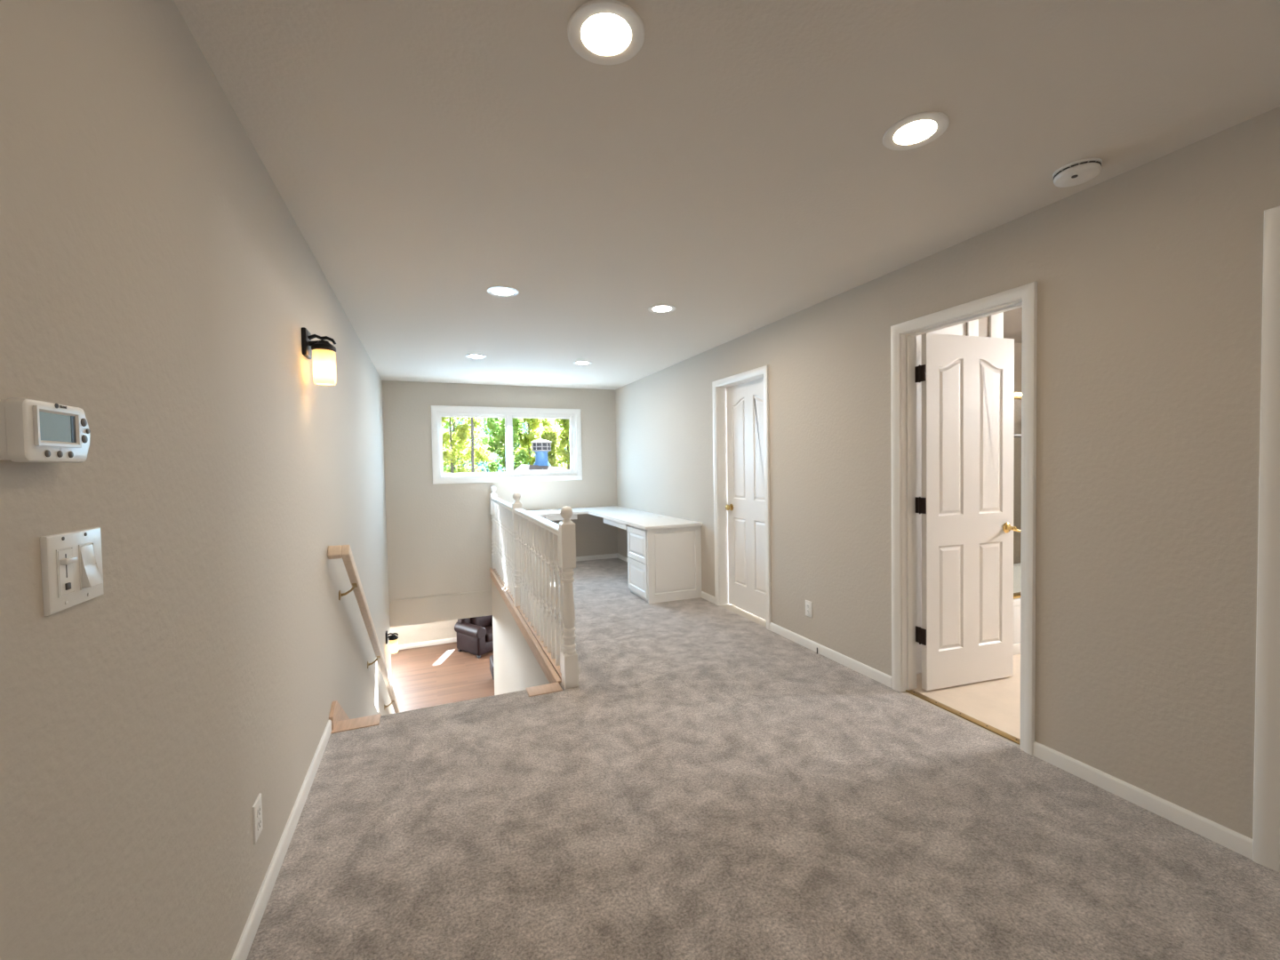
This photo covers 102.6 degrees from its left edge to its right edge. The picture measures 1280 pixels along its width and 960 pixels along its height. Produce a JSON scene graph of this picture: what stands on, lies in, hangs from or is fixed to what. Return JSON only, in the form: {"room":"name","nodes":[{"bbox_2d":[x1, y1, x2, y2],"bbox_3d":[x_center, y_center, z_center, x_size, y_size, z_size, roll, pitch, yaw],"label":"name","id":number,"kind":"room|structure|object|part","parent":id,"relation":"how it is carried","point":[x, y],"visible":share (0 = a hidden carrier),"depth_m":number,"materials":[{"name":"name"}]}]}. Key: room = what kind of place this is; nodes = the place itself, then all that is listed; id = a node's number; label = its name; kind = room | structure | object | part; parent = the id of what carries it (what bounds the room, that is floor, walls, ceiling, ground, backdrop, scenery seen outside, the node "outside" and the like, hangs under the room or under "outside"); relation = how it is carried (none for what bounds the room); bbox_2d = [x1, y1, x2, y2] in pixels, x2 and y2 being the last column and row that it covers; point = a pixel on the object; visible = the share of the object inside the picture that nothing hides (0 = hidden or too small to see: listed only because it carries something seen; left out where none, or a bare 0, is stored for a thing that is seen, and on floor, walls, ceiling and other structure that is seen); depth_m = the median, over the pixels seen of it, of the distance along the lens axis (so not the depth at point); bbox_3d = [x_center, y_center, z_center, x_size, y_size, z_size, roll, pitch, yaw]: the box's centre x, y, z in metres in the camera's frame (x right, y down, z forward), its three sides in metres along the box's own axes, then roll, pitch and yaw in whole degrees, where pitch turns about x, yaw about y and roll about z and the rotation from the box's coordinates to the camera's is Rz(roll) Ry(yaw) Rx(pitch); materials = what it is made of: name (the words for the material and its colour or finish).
{"room":"upstairs landing","nodes":[
{"label":"upstairs landing","id":0,"kind":"room"},
{"bbox_2d":[0,0,392,959],"bbox_3d":[-1.387,1.444,1.973,0.115,5.140,9.441,-2,2,-22],"label":"wall","id":1,"kind":"structure","parent":0,"point":[157,283],"depth_m":1.06,"materials":[{"name":"beige paint"}]},
{"bbox_2d":[0,397,90,463],"bbox_3d":[-0.840,-0.067,0.725,0.041,0.084,0.144,-2,2,-22],"label":"thermostat","id":2,"kind":"object","parent":1,"relation":"attached to","point":[32,430],"visible":1,"depth_m":0.69,"materials":[{"name":"white plastic"}]},
{"bbox_3d":[-0.850,-0.066,0.718,0.018,0.078,0.132,-2,2,-22],"label":"wall plate","id":3,"kind":"part","parent":2,"relation":"part of","materials":[{"name":"white plastic"}]},
{"bbox_2d":[40,527,103,615],"bbox_3d":[-0.875,0.137,0.802,0.020,0.115,0.133,-2,2,-22],"label":"light switch","id":4,"kind":"object","parent":1,"relation":"attached to","point":[71,562],"visible":1,"depth_m":0.78,"materials":[{"name":"white plastic"}]},
{"bbox_3d":[-0.885,0.137,0.821,0.002,0.071,0.037,-2,2,-22],"label":"rocker frame","id":5,"kind":"part","parent":4,"relation":"part of","materials":[{"name":"white plastic"}]},
{"bbox_2d":[252,793,263,844],"bbox_3d":[-1.167,1.034,1.569,0.008,0.114,0.070,-2,2,-22],"label":"wall outlet","id":6,"kind":"object","parent":1,"relation":"attached to","point":[257,807],"visible":1,"depth_m":1.56,"materials":[{"name":"white plastic"}]},
{"bbox_2d":[256,805,261,817],"bbox_3d":[-1.166,1.014,1.569,0.004,0.027,0.034,-2,2,-22],"label":"receptacle","id":7,"kind":"object","parent":6,"relation":"attached to","point":[259,807],"depth_m":1.57,"materials":[{"name":"grey plastic"}]},
{"bbox_2d":[257,817,261,831],"bbox_3d":[-1.165,1.053,1.570,0.004,0.027,0.034,-2,2,-22],"label":"receptacle","id":8,"kind":"object","parent":6,"relation":"attached to","point":[259,819],"depth_m":1.57,"materials":[{"name":"grey plastic"}]},
{"bbox_2d":[231,720,331,959],"bbox_3d":[-0.572,1.322,0.134,0.013,0.064,5.426,-2,2,-22],"label":"baseboard","id":9,"kind":"structure","parent":1,"relation":"attached to","point":[245,941],"depth_m":1.72,"materials":[{"name":"white wood"}]},
{"bbox_2d":[301,327,336,385],"bbox_3d":[-1.478,-0.566,2.374,0.128,0.247,0.104,-2,2,-22],"label":"wall sconce","id":10,"kind":"object","parent":1,"relation":"attached to","point":[324,357],"visible":1,"depth_m":2.34,"materials":[{"name":"white glass"}]},
{"bbox_3d":[-1.529,-0.626,2.352,0.020,0.124,0.104,-2,2,-22],"label":"plate","id":11,"kind":"part","parent":10,"relation":"part of","materials":[{"name":"black metal"}]},
{"bbox_3d":[-1.472,-0.644,2.375,0.112,0.055,0.032,-2,2,-22],"label":"arm","id":12,"kind":"part","parent":10,"relation":"part of","materials":[{"name":"black metal"}]},
{"bbox_3d":[-1.464,-0.522,2.381,0.093,0.158,0.093,-2,2,-22],"label":"lamp shade","id":13,"kind":"part","parent":10,"relation":"part of","materials":[{"name":"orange glass"}]},
{"bbox_2d":[328,700,349,730],"bbox_3d":[-2.247,2.498,4.340,0.018,2.699,3.570,-2,2,-22],"label":"trim","id":14,"kind":"structure","parent":1,"relation":"attached to","point":[337,713],"depth_m":2.75,"materials":[{"name":"brown wood"}]},
{"bbox_2d":[330,713,381,734],"bbox_3d":[-1.509,1.298,2.726,0.230,0.016,0.125,-2,2,-22],"label":"trim","id":15,"kind":"structure","parent":1,"relation":"attached to","point":[358,723],"depth_m":2.72,"materials":[{"name":"brown wood"}]},
{"bbox_2d":[327,544,399,712],"bbox_3d":[-2.267,1.585,4.435,0.104,2.541,3.594,-2,2,-22],"label":"handrail","id":16,"kind":"object","parent":1,"relation":"attached to","point":[344,552],"visible":0.96,"depth_m":3.33,"materials":[{"name":"brown wood"}]},
{"bbox_2d":[384,631,398,653],"bbox_3d":[-2.818,1.843,5.837,0.128,0.247,0.104,-2,2,-22],"label":"wall sconce","id":17,"kind":"object","parent":1,"relation":"attached to","point":[393,639],"visible":1,"depth_m":5.81,"materials":[{"name":"white glass"}]},
{"bbox_3d":[-2.869,1.782,5.815,0.020,0.124,0.104,-2,2,-22],"label":"plate","id":18,"kind":"part","parent":17,"relation":"part of","materials":[{"name":"black metal"}]},
{"bbox_3d":[-2.812,1.764,5.838,0.112,0.055,0.032,-2,2,-22],"label":"arm","id":19,"kind":"part","parent":17,"relation":"part of","materials":[{"name":"black metal"}]},
{"bbox_3d":[-2.805,1.887,5.844,0.093,0.158,0.093,-2,2,-22],"label":"lamp shade","id":20,"kind":"part","parent":17,"relation":"part of","materials":[{"name":"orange glass"}]},
{"bbox_2d":[390,619,457,645],"bbox_3d":[-4.179,2.529,12.027,7.200,2.480,0.120,-2,2,-22],"label":"wall","id":21,"kind":"structure","parent":0,"point":[418,633],"depth_m":11.69,"materials":[{"name":"beige paint"}]},
{"bbox_2d":[398,637,456,649],"bbox_3d":[-4.133,3.714,12.000,7.200,0.110,0.014,-2,2,-22],"label":"baseboard","id":22,"kind":"structure","parent":21,"relation":"attached to","point":[454,639],"depth_m":11.70,"materials":[{"name":"white wood"}]},
{"bbox_2d":[391,641,494,713],"bbox_3d":[-2.056,3.932,6.918,7.200,0.100,11.000,-2,2,-22],"label":"floor","id":23,"kind":"structure","parent":0,"point":[426,676],"depth_m":9.98,"materials":[{"name":"brown wood"}]},
{"bbox_2d":[454,615,493,658],"bbox_3d":[-3.458,3.313,11.453,0.850,0.919,1.010,0,2,37],"label":"leather armchair","id":24,"kind":"object","parent":23,"relation":"on","point":[475,636],"visible":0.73,"depth_m":11.09,"materials":[{"name":"black leather"}]},
{"bbox_3d":[-3.691,3.434,11.158,0.830,0.605,0.250,0,2,37],"label":"arm","id":25,"kind":"part","parent":24,"relation":"part of","materials":[{"name":"black leather"}]},
{"bbox_3d":[-3.699,3.187,11.640,0.240,0.670,0.900,0,2,37],"label":"backrest","id":26,"kind":"part","parent":24,"relation":"part of","materials":[{"name":"black leather"}]},
{"bbox_2d":[470,615,491,627],"bbox_3d":[-3.588,3.103,11.554,0.200,0.460,0.500,0,2,37],"label":"cushion","id":27,"kind":"object","parent":24,"relation":"on","point":[484,621],"depth_m":11.49,"materials":[{"name":"black leather"}]},
{"bbox_2d":[484,624,493,641],"bbox_3d":[-3.362,3.403,11.398,0.630,0.180,0.510,0,2,37],"label":"seat cushion","id":28,"kind":"object","parent":24,"relation":"on","point":[488,636],"depth_m":11.11,"materials":[{"name":"black leather"}]},
{"bbox_2d":[489,655,494,680],"bbox_3d":[-2.514,3.595,9.814,0.645,0.420,0.600,-2,2,-22],"label":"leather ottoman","id":29,"kind":"object","parent":23,"relation":"on","point":[492,669],"visible":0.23,"depth_m":9.65,"materials":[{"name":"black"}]},
{"bbox_2d":[382,380,617,627],"bbox_3d":[-1.814,0.265,6.948,3.141,3.060,0.140,-2,2,-22],"label":"wall","id":30,"kind":"structure","parent":0,"point":[439,536],"depth_m":6.65,"materials":[{"name":"beige paint"}]},
{"bbox_2d":[389,589,491,601],"bbox_3d":[-2.541,1.488,6.596,1.233,0.022,0.012,-2,2,-22],"label":"trim","id":31,"kind":"structure","parent":30,"relation":"attached to","point":[405,599],"depth_m":6.58,"materials":[{"name":"beige paint"}]},
{"bbox_2d":[430,405,582,484],"bbox_3d":[-1.761,-0.474,6.943,1.960,1.000,0.159,-2,2,-22],"label":"window","id":32,"kind":"structure","parent":30,"relation":"in","point":[575,473],"depth_m":6.90,"materials":[{"name":"white plastic"}]},
{"bbox_3d":[-2.177,-0.463,6.794,0.880,0.804,0.036,-2,2,-22],"label":"sash","id":33,"kind":"part","parent":32,"relation":"part of","materials":[{"name":"white plastic"}]},
{"bbox_3d":[-1.359,-0.485,7.084,0.912,0.804,0.036,-2,2,-22],"label":"sash","id":34,"kind":"part","parent":32,"relation":"part of","materials":[{"name":"white plastic"}]},
{"bbox_2d":[545,552,617,561],"bbox_3d":[-1.095,1.124,7.178,1.683,0.064,0.013,-2,2,-22],"label":"baseboard","id":35,"kind":"structure","parent":30,"relation":"attached to","point":[607,556],"depth_m":7.37,"materials":[{"name":"white wood"}]},
{"bbox_2d":[491,579,564,695],"bbox_3d":[-1.146,2.573,5.027,0.112,2.696,4.016,-2,2,-22],"label":"wall","id":36,"kind":"structure","parent":0,"point":[516,667],"depth_m":5.34,"materials":[{"name":"beige paint"}]},
{"bbox_2d":[489,568,561,684],"bbox_3d":[-1.243,1.270,5.012,0.032,0.115,3.916,-2,2,-22],"label":"trim","id":37,"kind":"structure","parent":36,"relation":"attached to","point":[552,676],"depth_m":4.16,"materials":[{"name":"brown wood"}]},
{"bbox_2d":[526,681,562,696],"bbox_3d":[-0.580,1.271,3.104,0.200,0.016,0.125,-2,2,-22],"label":"trim","id":38,"kind":"structure","parent":36,"relation":"attached to","point":[554,687],"depth_m":3.09,"materials":[{"name":"brown wood"}]},
{"bbox_2d":[173,0,1279,390],"bbox_3d":[1.165,-1.241,2.968,5.736,0.160,9.696,-2,2,-22],"label":"ceiling","id":39,"kind":"structure","parent":0,"point":[735,172],"depth_m":1.74,"materials":[{"name":"beige paint"}]},
{"bbox_2d":[464,353,486,358],"bbox_3d":[-1.608,-1.210,5.024,0.196,0.005,0.196,-2,2,-22],"label":"recessed light","id":40,"kind":"object","parent":39,"relation":"in","point":[470,356],"visible":1,"depth_m":5.01,"materials":[{"name":"white plastic"}]},
{"bbox_2d":[486,285,519,296],"bbox_3d":[-0.850,-1.170,3.184,0.196,0.005,0.196,-2,2,-22],"label":"recessed light","id":41,"kind":"object","parent":39,"relation":"in","point":[501,291],"visible":1,"depth_m":3.18,"materials":[{"name":"white plastic"}]},
{"bbox_2d":[573,360,591,364],"bbox_3d":[-0.610,-1.240,5.431,0.196,0.005,0.196,-2,2,-22],"label":"recessed light","id":42,"kind":"object","parent":39,"relation":"in","point":[575,362],"visible":1,"depth_m":5.42,"materials":[{"name":"white plastic"}]},
{"bbox_2d":[567,0,645,64],"bbox_3d":[-0.086,-1.128,1.300,0.196,0.005,0.196,-2,2,-22],"label":"recessed light","id":43,"kind":"object","parent":39,"relation":"in","point":[602,32],"visible":1,"depth_m":1.29,"materials":[{"name":"white plastic"}]},
{"bbox_2d":[648,304,676,312],"bbox_3d":[0.154,-1.199,3.594,0.196,0.005,0.196,-2,2,-22],"label":"recessed light","id":44,"kind":"object","parent":39,"relation":"in","point":[659,308],"visible":1,"depth_m":3.58,"materials":[{"name":"white plastic"}]},
{"bbox_2d":[882,111,949,150],"bbox_3d":[0.915,-1.157,1.708,0.196,0.005,0.196,-2,2,-22],"label":"recessed light","id":45,"kind":"object","parent":39,"relation":"in","point":[917,130],"visible":1,"depth_m":1.70,"materials":[{"name":"white plastic"}]},
{"bbox_2d":[1052,157,1102,187],"bbox_3d":[1.657,-1.158,1.947,0.144,0.044,0.144,-2,2,-22],"label":"smoke detector","id":46,"kind":"object","parent":39,"relation":"attached to","point":[1079,172],"visible":1,"depth_m":1.92,"materials":[{"name":"white plastic"}]},
{"bbox_2d":[246,557,1279,959],"bbox_3d":[0.067,1.411,2.566,3.026,0.280,9.441,-2,2,-22],"label":"floor","id":47,"kind":"structure","parent":0,"point":[711,784],"depth_m":1.85,"materials":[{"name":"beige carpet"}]},
{"bbox_2d":[489,486,578,688],"bbox_3d":[-1.182,0.670,4.965,0.085,1.104,4.018,-2,2,-22],"label":"stair railing","id":48,"kind":"object","parent":47,"relation":"on","point":[520,536],"visible":1,"depth_m":3.90,"materials":[{"name":"white wood"}]},
{"bbox_3d":[-1.924,0.678,6.787,0.085,1.008,0.085,-2,2,-22],"label":"newel post","id":49,"kind":"part","parent":48,"relation":"part of","materials":[{"name":"white wood"}]},
{"bbox_3d":[-1.558,0.270,5.858,0.068,0.045,1.896,-2,2,-22],"label":"rail","id":50,"kind":"part","parent":48,"relation":"part of","materials":[{"name":"white wood"}]},
{"bbox_3d":[-1.543,1.195,5.884,0.064,0.014,1.896,-2,2,-22],"label":"shoe rail","id":51,"kind":"part","parent":48,"relation":"part of","materials":[{"name":"brown wood"}]},
{"bbox_3d":[-1.176,0.719,4.954,0.085,1.008,0.085,-2,2,-22],"label":"newel post","id":52,"kind":"part","parent":48,"relation":"part of","materials":[{"name":"white wood"}]},
{"bbox_3d":[-0.815,0.310,4.037,0.068,0.045,1.869,-2,2,-22],"label":"rail","id":53,"kind":"part","parent":48,"relation":"part of","materials":[{"name":"white wood"}]},
{"bbox_3d":[-0.800,1.236,4.064,0.064,0.014,1.869,-2,2,-22],"label":"shoe rail","id":54,"kind":"part","parent":48,"relation":"part of","materials":[{"name":"brown wood"}]},
{"bbox_3d":[-0.438,0.759,3.146,0.085,1.008,0.085,-2,2,-22],"label":"newel post","id":55,"kind":"part","parent":48,"relation":"part of","materials":[{"name":"white wood"}]},
{"bbox_2d":[532,516,546,572],"bbox_3d":[-1.526,0.816,6.686,0.485,0.724,0.583,-2,2,-22],"label":"base cabinet","id":56,"kind":"object","parent":47,"relation":"on","point":[541,516],"visible":0.14,"depth_m":6.50,"materials":[{"name":"white laminate"}]},
{"bbox_2d":[626,525,701,603],"bbox_3d":[0.242,0.825,5.317,0.592,0.725,0.543,-2,2,-22],"label":"base cabinet","id":57,"kind":"object","parent":47,"relation":"on","point":[664,564],"visible":0.8,"depth_m":5.09,"materials":[{"name":"white laminate"}]},
{"bbox_2d":[527,505,702,529],"bbox_3d":[-0.624,0.472,5.996,1.664,0.102,2.528,-2,2,-22],"label":"countertop","id":58,"kind":"structure","parent":57,"relation":"on","point":[621,517],"depth_m":5.93,"materials":[{"name":"white laminate"}]},
{"bbox_2d":[545,514,576,520],"bbox_3d":[-1.003,0.480,6.575,0.407,0.065,0.020,-2,2,-22],"label":"drawer","id":59,"kind":"object","parent":58,"relation":"in","point":[551,517],"depth_m":6.53,"materials":[{"name":"white laminate"}]},
{"bbox_2d":[603,518,627,529],"bbox_3d":[-0.286,0.490,5.814,0.020,0.065,0.780,-2,2,-22],"label":"drawer","id":60,"kind":"object","parent":58,"relation":"in","point":[617,523],"depth_m":5.72,"materials":[{"name":"white laminate"}]},
{"bbox_3d":[-0.032,0.654,5.216,0.018,0.322,0.502,-2,2,-22],"label":"drawer","id":61,"kind":"part","parent":57,"relation":"part of","materials":[{"name":"white laminate"}]},
{"bbox_3d":[-0.026,0.986,5.226,0.018,0.327,0.502,-2,2,-22],"label":"drawer","id":62,"kind":"part","parent":57,"relation":"part of","materials":[{"name":"white laminate"}]},
{"bbox_2d":[615,106,1279,839],"bbox_3d":[1.474,0.148,3.187,0.115,2.720,9.581,-2,2,-22],"label":"wall","id":63,"kind":"structure","parent":0,"point":[1148,276],"depth_m":2.07,"materials":[{"name":"beige paint"}]},
{"bbox_2d":[712,364,771,630],"bbox_3d":[0.929,0.138,4.517,0.149,2.122,0.856,-2,2,-22],"label":"door","id":64,"kind":"structure","parent":63,"relation":"in","point":[740,401],"depth_m":4.62,"materials":[{"name":"white wood"}]},
{"bbox_3d":[0.830,0.256,4.793,0.061,0.064,0.064,-2,2,-22],"label":"knob","id":65,"kind":"part","parent":64,"relation":"part of","materials":[{"name":"gold metal"}]},
{"bbox_2d":[805,600,812,617],"bbox_3d":[1.218,0.931,3.708,0.008,0.114,0.070,-2,2,-22],"label":"wall outlet","id":66,"kind":"object","parent":63,"relation":"attached to","point":[808,604],"visible":1,"depth_m":3.70,"materials":[{"name":"white plastic"}]},
{"bbox_2d":[617,552,1252,859],"bbox_3d":[1.459,1.199,3.129,0.013,0.064,9.441,-2,2,-22],"label":"baseboard","id":67,"kind":"structure","parent":63,"relation":"attached to","point":[1236,842],"depth_m":2.05,"materials":[{"name":"white wood"}]},
{"bbox_2d":[890,281,1037,755],"bbox_3d":[1.981,0.168,2.798,0.798,2.126,0.768,-2,2,-22],"label":"door","id":68,"kind":"structure","parent":63,"relation":"in","point":[965,636],"depth_m":2.98,"materials":[{"name":"white wood"}]},
{"bbox_3d":[2.245,0.288,3.079,0.109,0.064,0.060,-1,2,-16],"label":"lever handle","id":69,"kind":"part","parent":68,"relation":"part of","materials":[{"name":"gold metal"}]},
{"bbox_2d":[1252,206,1279,871],"bbox_3d":[2.232,0.207,1.308,0.136,2.126,0.841,-2,2,-22],"label":"door","id":70,"kind":"structure","parent":63,"relation":"in","point":[1266,825],"depth_m":1.65,"materials":[{"name":"white wood"}]},
{"bbox_2d":[912,653,1020,739],"bbox_3d":[2.904,1.230,3.103,2.550,0.052,2.900,-2,2,-22],"label":"floor","id":71,"kind":"structure","parent":0,"point":[996,703],"depth_m":2.88,"materials":[{"name":"beige plastic"}]},
{"bbox_2d":[905,689,1020,744],"bbox_3d":[1.690,1.235,2.703,0.044,0.009,0.644,-2,2,-22],"label":"threshold strip","id":72,"kind":"object","parent":71,"relation":"on","point":[977,722],"visible":0.84,"depth_m":2.66,"materials":[{"name":"brown wood"}]},
{"bbox_2d":[1013,562,1020,655],"bbox_3d":[3.026,0.984,4.126,1.529,0.379,0.799,-2,2,-22],"label":"bathtub","id":73,"kind":"object","parent":71,"relation":"on","point":[1016,566],"visible":0.02,"depth_m":3.54,"materials":[{"name":"white ceramic"}]},
{"bbox_2d":[1013,562,1020,607],"bbox_3d":[3.023,0.924,4.127,1.529,0.260,0.793,-2,2,-22],"label":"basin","id":74,"kind":"object","parent":73,"relation":"in","point":[1016,566],"depth_m":4.57,"materials":[{"name":"white ceramic"}]},
{"bbox_2d":[1013,392,1021,599],"bbox_3d":[3.148,0.092,3.755,1.524,1.419,0.074,-2,2,-22],"label":"shower door","id":75,"kind":"structure","parent":73,"relation":"on","point":[1017,395],"depth_m":3.51,"materials":[{"name":"gold metal"}]},
{"bbox_2d":[965,316,988,336],"bbox_3d":[1.931,0.017,3.287,0.815,2.400,0.055,-2,2,-22],"label":"wall","id":76,"kind":"structure","parent":0,"point":[983,323],"depth_m":3.37,"materials":[{"name":"beige paint"}]},
{"bbox_2d":[916,319,978,673],"bbox_3d":[1.878,0.043,3.247,0.707,2.351,0.059,-2,2,-22],"label":"door","id":77,"kind":"structure","parent":76,"relation":"in","point":[972,326],"depth_m":3.20,"materials":[{"name":"white wood"}]},
{"bbox_3d":[1.886,0.044,3.229,0.707,2.351,0.019,-2,2,-22],"label":"casing","id":78,"kind":"part","parent":77,"relation":"part of","materials":[{"name":"white wood"}]},
{"bbox_2d":[988,312,1003,337],"bbox_3d":[2.234,-0.003,3.791,0.127,2.400,0.790,-2,2,-22],"label":"wall","id":79,"kind":"structure","parent":0,"point":[996,322],"depth_m":3.39,"materials":[{"name":"white paint"}]},
{"bbox_2d":[1013,342,1022,563],"bbox_3d":[2.770,-0.034,4.511,1.665,2.400,0.140,-2,2,-22],"label":"wall","id":80,"kind":"structure","parent":0,"point":[1018,347],"depth_m":4.72,"materials":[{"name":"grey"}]},
{"bbox_3d":[-19.327,3.438,47.673,120.000,0.300,77.280,-2,2,-22],"label":"ground","id":81,"kind":"structure","parent":0,"visible":0},
{"bbox_2d":[441,416,495,472],"bbox_3d":[-5.914,0.380,16.244,2.552,7.191,2.391,-2,2,-22],"label":"tree","id":82,"kind":"object","parent":81,"relation":"on","point":[451,439],"visible":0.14,"depth_m":16.21,"materials":[{"name":"green plant"}]},
{"bbox_2d":[441,416,495,472],"bbox_3d":[-9.063,-2.346,26.012,5.527,12.176,5.092,-1,2,-13],"label":"tree","id":83,"kind":"object","parent":81,"relation":"on","point":[478,470],"visible":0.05,"depth_m":26.53,"materials":[{"name":"green plant"}]},
{"bbox_2d":[441,416,500,471],"bbox_3d":[-14.103,-4.295,37.490,8.921,18.068,11.541,0,2,21],"label":"tree","id":84,"kind":"object","parent":81,"relation":"on","point":[483,462],"visible":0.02,"depth_m":38.01,"materials":[{"name":"green plant"}]},
{"bbox_2d":[471,417,477,472],"bbox_3d":[-4.254,-0.076,13.560,0.468,8.200,0.117,-1,2,-9],"label":"bare tree","id":85,"kind":"object","parent":81,"relation":"on","point":[472,424],"visible":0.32,"depth_m":13.50,"materials":[{"name":"grey plant"}]},
{"bbox_2d":[451,417,527,472],"bbox_3d":[-12.405,-5.767,45.620,9.038,19.862,10.578,-2,2,-26],"label":"tree","id":86,"kind":"object","parent":81,"relation":"on","point":[484,431],"visible":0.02,"depth_m":44.85,"materials":[{"name":"green plant"}]},
{"bbox_2d":[475,417,532,471],"bbox_3d":[-5.169,0.341,20.115,2.587,7.016,2.206,0,2,38],"label":"tree","id":87,"kind":"object","parent":81,"relation":"on","point":[498,432],"visible":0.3,"depth_m":19.95,"materials":[{"name":"green plant"}]},
{"bbox_2d":[500,417,553,465],"bbox_3d":[-5.013,-0.611,23.197,2.356,8.733,2.325,1,2,42],"label":"tree","id":88,"kind":"object","parent":81,"relation":"on","point":[532,424],"visible":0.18,"depth_m":22.85,"materials":[{"name":"green plant"}]},
{"bbox_2d":[495,418,564,471],"bbox_3d":[-6.688,-3.224,31.732,5.014,13.705,5.382,0,2,22],"label":"tree","id":89,"kind":"object","parent":81,"relation":"on","point":[523,424],"visible":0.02,"depth_m":31.71,"materials":[{"name":"green plant"}]},
{"bbox_2d":[537,421,567,467],"bbox_3d":[-2.756,1.092,15.514,1.742,5.701,1.858,-1,2,-4],"label":"tree","id":90,"kind":"object","parent":81,"relation":"on","point":[548,435],"visible":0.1,"depth_m":15.46,"materials":[{"name":"green plant"}]},
{"bbox_2d":[539,419,570,467],"bbox_3d":[-5.128,-4.043,40.117,8.825,16.775,9.634,-2,2,-22],"label":"tree","id":91,"kind":"object","parent":81,"relation":"on","point":[552,420],"visible":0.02,"depth_m":39.09,"materials":[{"name":"green plant"}]},
{"bbox_2d":[552,418,570,469],"bbox_3d":[-2.702,0.001,20.412,2.119,7.591,2.272,-1,2,-2],"label":"tree","id":92,"kind":"object","parent":81,"relation":"on","point":[564,436],"visible":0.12,"depth_m":20.01,"materials":[{"name":"green plant"}]},
{"label":"outside","id":93,"kind":"structure","parent":0,"visible":0},
{"bbox_2d":[514,464,566,470],"bbox_3d":[-3.202,0.471,9.615,7.900,1.500,5.799,-2,2,-22],"label":"roof","id":94,"kind":"structure","parent":93,"point":[524,467],"depth_m":10.25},
{"bbox_2d":[530,439,551,465],"bbox_3d":[-2.009,-0.557,10.457,0.430,0.545,0.430,-2,2,-22],"label":"chimney flue","id":95,"kind":"object","parent":94,"relation":"on","point":[540,447],"visible":0.99,"depth_m":10.33,"materials":[{"name":"blue metal"}]},
{"bbox_2d":[530,439,551,442],"bbox_3d":[-2.013,-0.796,10.450,0.430,0.067,0.430,-2,2,-22],"label":"hood","id":96,"kind":"object","parent":95,"relation":"attached to","point":[540,440],"depth_m":10.31,"materials":[{"name":"silver metal"}]}
]}

